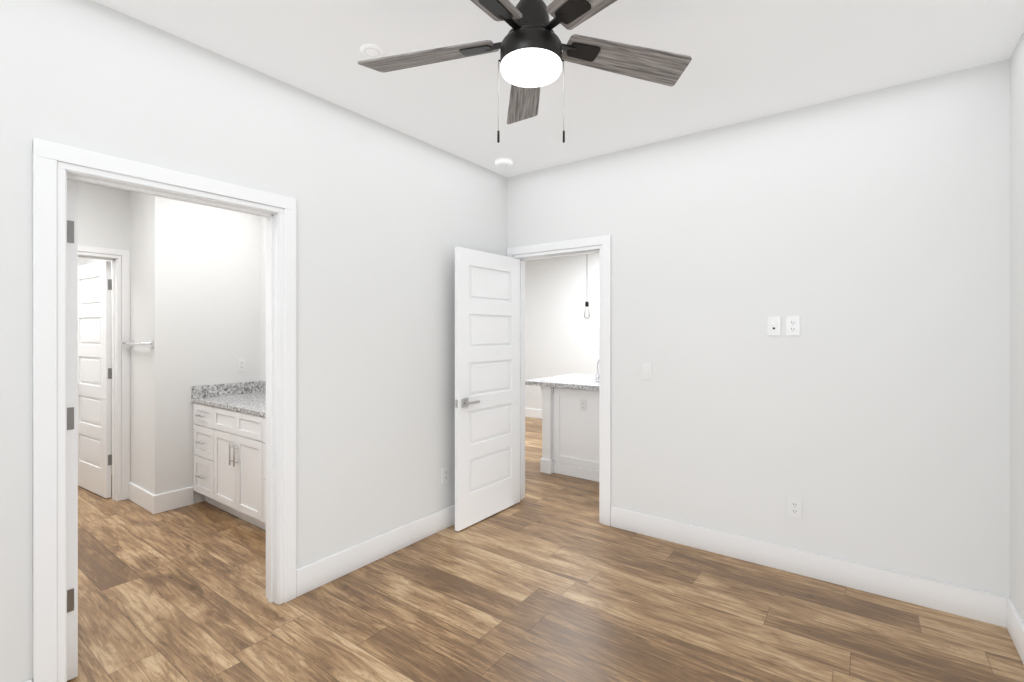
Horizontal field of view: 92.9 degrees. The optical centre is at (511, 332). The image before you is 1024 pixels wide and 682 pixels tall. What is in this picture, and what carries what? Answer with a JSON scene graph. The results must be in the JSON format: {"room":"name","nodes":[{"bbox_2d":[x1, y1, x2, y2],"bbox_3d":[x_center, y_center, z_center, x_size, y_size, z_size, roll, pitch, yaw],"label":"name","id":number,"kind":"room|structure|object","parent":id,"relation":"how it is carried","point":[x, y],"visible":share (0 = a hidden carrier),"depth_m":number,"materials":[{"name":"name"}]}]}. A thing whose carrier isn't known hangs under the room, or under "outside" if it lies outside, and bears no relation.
{"room":"empty bedroom","nodes":[
{"label":"empty bedroom","id":0,"kind":"room"},
{"bbox_2d":[78,258,84,265],"bbox_3d":[-5.182,0.050,4.852,0.120,2.740,3.280,0,0,36],"label":"wall","id":1,"kind":"structure","parent":0,"point":[84,261],"depth_m":5.35,"materials":[{"name":"paint"}]},
{"bbox_2d":[85,258,111,474],"bbox_3d":[-3.725,0.050,4.722,2.320,2.740,0.120,0,0,36],"label":"wall","id":2,"kind":"structure","parent":0,"point":[87,261],"depth_m":4.84,"materials":[{"name":"paint"}]},
{"bbox_2d":[67,179,129,250],"bbox_3d":[-3.948,0.050,3.358,0.120,2.740,2.100,0,0,36],"label":"wall","id":3,"kind":"structure","parent":0,"point":[103,216],"depth_m":4.03,"materials":[{"name":"paint"}]},
{"bbox_2d":[78,261,111,497],"bbox_3d":[-3.758,0.401,4.353,0.758,2.023,0.135,0,0,32],"label":"closet door","id":4,"kind":"structure","parent":3,"relation":"in","point":[94,377],"depth_m":4.28,"materials":[{"name":"white paint"}]},
{"bbox_2d":[78,245,129,500],"bbox_3d":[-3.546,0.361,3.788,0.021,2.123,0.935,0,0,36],"label":"door frame","id":5,"kind":"structure","parent":3,"relation":"attached to","point":[123,368],"depth_m":4.12,"materials":[{"name":"white paint"}]},
{"bbox_2d":[130,191,260,502],"bbox_3d":[-2.808,0.050,4.406,0.710,2.740,0.940,0,0,36],"label":"wall","id":6,"kind":"structure","parent":0,"point":[195,293],"depth_m":4.02,"materials":[{"name":"paint"}]},
{"bbox_2d":[121,340,152,346],"bbox_3d":[-3.054,0.090,3.955,0.508,0.048,0.077,0,0,36],"label":"towel rail","id":7,"kind":"object","parent":6,"relation":"attached to","point":[131,343],"visible":1,"depth_m":3.88,"materials":[{"name":"silver metal"}]},
{"bbox_2d":[128,482,157,513],"bbox_3d":[-3.039,1.347,3.980,0.605,0.145,0.018,0,0,36],"label":"baseboard","id":8,"kind":"structure","parent":6,"relation":"attached to","point":[151,502],"depth_m":3.93,"materials":[{"name":"white paint"}]},
{"bbox_2d":[237,358,245,371],"bbox_3d":[-2.412,0.290,4.338,0.008,0.115,0.070,0,0,36],"label":"outlet","id":9,"kind":"object","parent":6,"relation":"attached to","point":[241,364],"visible":1,"depth_m":4.33,"materials":[{"name":"white plastic"}]},
{"bbox_2d":[0,0,506,681],"bbox_3d":[-1.423,0.050,2.366,0.120,2.740,4.740,0,0,36],"label":"wall","id":10,"kind":"structure","parent":0,"point":[388,220],"depth_m":2.68,"materials":[{"name":"paint"}]},
{"bbox_2d":[32,138,295,681],"bbox_3d":[-1.517,0.390,2.240,0.122,2.060,0.868,0,0,36],"label":"door jamb","id":11,"kind":"structure","parent":10,"relation":"in","point":[271,406],"depth_m":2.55,"materials":[{"name":"white paint"}]},
{"bbox_2d":[67,182,77,680],"bbox_3d":[-2.121,0.401,2.216,0.818,2.023,0.135,0,0,35],"label":"door","id":12,"kind":"structure","parent":11,"relation":"attached to","point":[72,430],"depth_m":1.99,"materials":[{"name":"white paint"}]},
{"bbox_2d":[296,504,454,596],"bbox_3d":[-0.597,1.347,3.373,0.015,0.145,1.898,0,0,36],"label":"baseboard","id":13,"kind":"structure","parent":10,"relation":"attached to","point":[309,577],"depth_m":2.98,"materials":[{"name":"white paint"}]},
{"bbox_2d":[442,466,448,483],"bbox_3d":[-0.482,1.035,3.536,0.008,0.115,0.070,0,0,36],"label":"electrical outlet","id":14,"kind":"object","parent":10,"relation":"attached to","point":[445,474],"visible":1,"depth_m":3.53,"materials":[{"name":"white plastic"}]},
{"bbox_2d":[261,216,265,380],"bbox_3d":[-1.510,0.050,3.959,1.910,2.740,0.120,0,0,36],"label":"wall","id":15,"kind":"structure","parent":0,"point":[263,298],"depth_m":4.45,"materials":[{"name":"paint"}]},
{"bbox_2d":[67,417,1023,681],"bbox_3d":[-0.965,1.450,4.109,8.050,0.060,8.350,0,0,36],"label":"floor","id":16,"kind":"structure","parent":0,"point":[549,579],"depth_m":2.45,"materials":[{"name":"brown wood"}]},
{"bbox_2d":[191,381,265,529],"bbox_3d":[-1.722,0.931,3.674,1.905,0.977,0.588,0,0,36],"label":"bathroom vanity","id":17,"kind":"object","parent":16,"relation":"on","point":[229,447],"visible":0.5,"depth_m":3.70,"materials":[{"name":"white paint"}]},
{"bbox_2d":[540,387,598,481],"bbox_3d":[1.589,0.980,4.599,2.520,0.880,0.970,0,0,36],"label":"kitchen island","id":18,"kind":"object","parent":16,"relation":"on","point":[570,424],"depth_m":4.82,"materials":[{"name":"white paint"}]},
{"bbox_2d":[525,375,598,390],"bbox_3d":[1.563,0.520,4.656,2.830,0.040,1.110,0,0,36],"label":"island countertop","id":19,"kind":"structure","parent":18,"relation":"on","point":[578,382],"depth_m":4.96,"materials":[{"name":"white stone"}]},
{"bbox_2d":[93,0,1023,176],"bbox_3d":[-0.965,-1.350,4.109,8.050,0.060,8.350,0,0,36],"label":"ceiling","id":20,"kind":"structure","parent":0,"point":[753,59],"depth_m":2.33,"materials":[{"name":"paint"}]},
{"bbox_2d":[360,44,383,57],"bbox_3d":[-0.656,-1.315,2.279,0.110,0.009,0.110,0,0,36],"label":"cover plate","id":21,"kind":"object","parent":20,"relation":"attached to","point":[371,50],"visible":1,"depth_m":2.27,"materials":[{"name":"plastic"}]},
{"bbox_2d":[495,158,512,167],"bbox_3d":[-0.063,-1.299,3.743,0.138,0.042,0.138,0,0,36],"label":"smoke detector","id":22,"kind":"object","parent":20,"relation":"attached to","point":[503,162],"visible":1,"depth_m":3.70,"materials":[{"name":"plastic"}]},
{"bbox_2d":[358,0,691,142],"bbox_3d":[0.059,-0.998,1.688,1.281,0.645,1.248,0,0,36],"label":"fan","id":23,"kind":"object","parent":20,"relation":"hanging from","point":[533,55],"visible":1,"depth_m":1.75,"materials":[{"name":"grey wood"}]},
{"bbox_2d":[525,253,598,409],"bbox_3d":[2.097,0.050,6.914,6.390,2.740,0.120,0,0,36],"label":"wall","id":24,"kind":"structure","parent":0,"point":[561,335],"depth_m":7.81,"materials":[{"name":"paint"}]},
{"bbox_2d":[525,408,541,418],"bbox_3d":[2.057,1.347,6.863,6.153,0.145,0.018,0,0,36],"label":"baseboard","id":25,"kind":"structure","parent":24,"relation":"attached to","point":[534,413],"depth_m":8.09,"materials":[{"name":"white paint"}]},
{"bbox_2d":[584,301,589,318],"bbox_3d":[0.801,-0.732,5.199,0.120,1.177,0.120,0,0,36],"label":"pendant light","id":26,"kind":"object","parent":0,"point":[586,304],"visible":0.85,"depth_m":5.19,"materials":[{"name":"brown metal"}]},
{"bbox_2d":[507,59,1009,596],"bbox_3d":[1.263,0.050,3.256,3.150,2.740,0.120,0,0,36],"label":"wall","id":27,"kind":"structure","parent":0,"point":[865,413],"depth_m":2.79,"materials":[{"name":"paint"}]},
{"bbox_2d":[516,249,598,500],"bbox_3d":[0.382,0.390,3.905,0.803,2.060,0.122,0,0,36],"label":"door jamb","id":28,"kind":"structure","parent":27,"relation":"in","point":[522,375],"depth_m":4.12,"materials":[{"name":"white paint"}]},
{"bbox_2d":[455,247,519,531],"bbox_3d":[-0.168,0.401,3.766,0.135,2.023,0.763,0,0,36],"label":"bedroom door","id":29,"kind":"structure","parent":28,"relation":"attached to","point":[487,385],"depth_m":3.70,"materials":[{"name":"white paint"}]},
{"bbox_2d":[506,235,610,525],"bbox_3d":[0.380,0.354,3.906,0.960,2.138,0.156,0,0,36],"label":"door frame","id":30,"kind":"structure","parent":27,"relation":"attached to","point":[602,244],"depth_m":3.59,"materials":[{"name":"white paint"}]},
{"bbox_2d":[642,363,651,379],"bbox_3d":[0.945,0.270,3.409,0.070,0.115,0.010,0,0,36],"label":"light switch","id":31,"kind":"object","parent":27,"relation":"attached to","point":[646,370],"visible":1,"depth_m":3.40,"materials":[{"name":"white plastic"}]},
{"bbox_2d":[767,316,780,334],"bbox_3d":[1.582,-0.040,2.938,0.070,0.115,0.014,0,0,36],"label":"outlet plate","id":32,"kind":"object","parent":27,"relation":"attached to","point":[773,325],"visible":1,"depth_m":2.94,"materials":[{"name":"white plastic"}]},
{"bbox_2d":[786,316,799,334],"bbox_3d":[1.664,-0.040,2.880,0.070,0.115,0.008,0,0,36],"label":"outlet","id":33,"kind":"object","parent":27,"relation":"attached to","point":[792,325],"visible":1,"depth_m":2.88,"materials":[{"name":"white plastic"}]},
{"bbox_2d":[788,497,801,518],"bbox_3d":[1.672,1.035,2.874,0.070,0.115,0.008,0,0,36],"label":"electrical outlet","id":34,"kind":"object","parent":27,"relation":"attached to","point":[795,507],"visible":1,"depth_m":2.87,"materials":[{"name":"white plastic"}]},
{"bbox_2d":[611,506,1001,625],"bbox_3d":[1.546,1.347,2.961,2.040,0.145,0.018,0,0,36],"label":"baseboard","id":35,"kind":"structure","parent":27,"relation":"attached to","point":[990,608],"depth_m":2.77,"materials":[{"name":"white paint"}]},
{"bbox_2d":[1010,32,1023,622],"bbox_3d":[1.076,0.050,0.449,0.120,2.740,4.620,0,0,36],"label":"wall","id":36,"kind":"structure","parent":0,"point":[1017,327],"depth_m":2.22,"materials":[{"name":"paint"}]},
{"bbox_2d":[1001,596,1023,664],"bbox_3d":[1.058,1.347,0.535,0.018,0.145,4.503,0,0,36],"label":"baseboard","id":37,"kind":"structure","parent":36,"relation":"attached to","point":[1010,618],"depth_m":2.22,"materials":[{"name":"white paint"}]}
]}

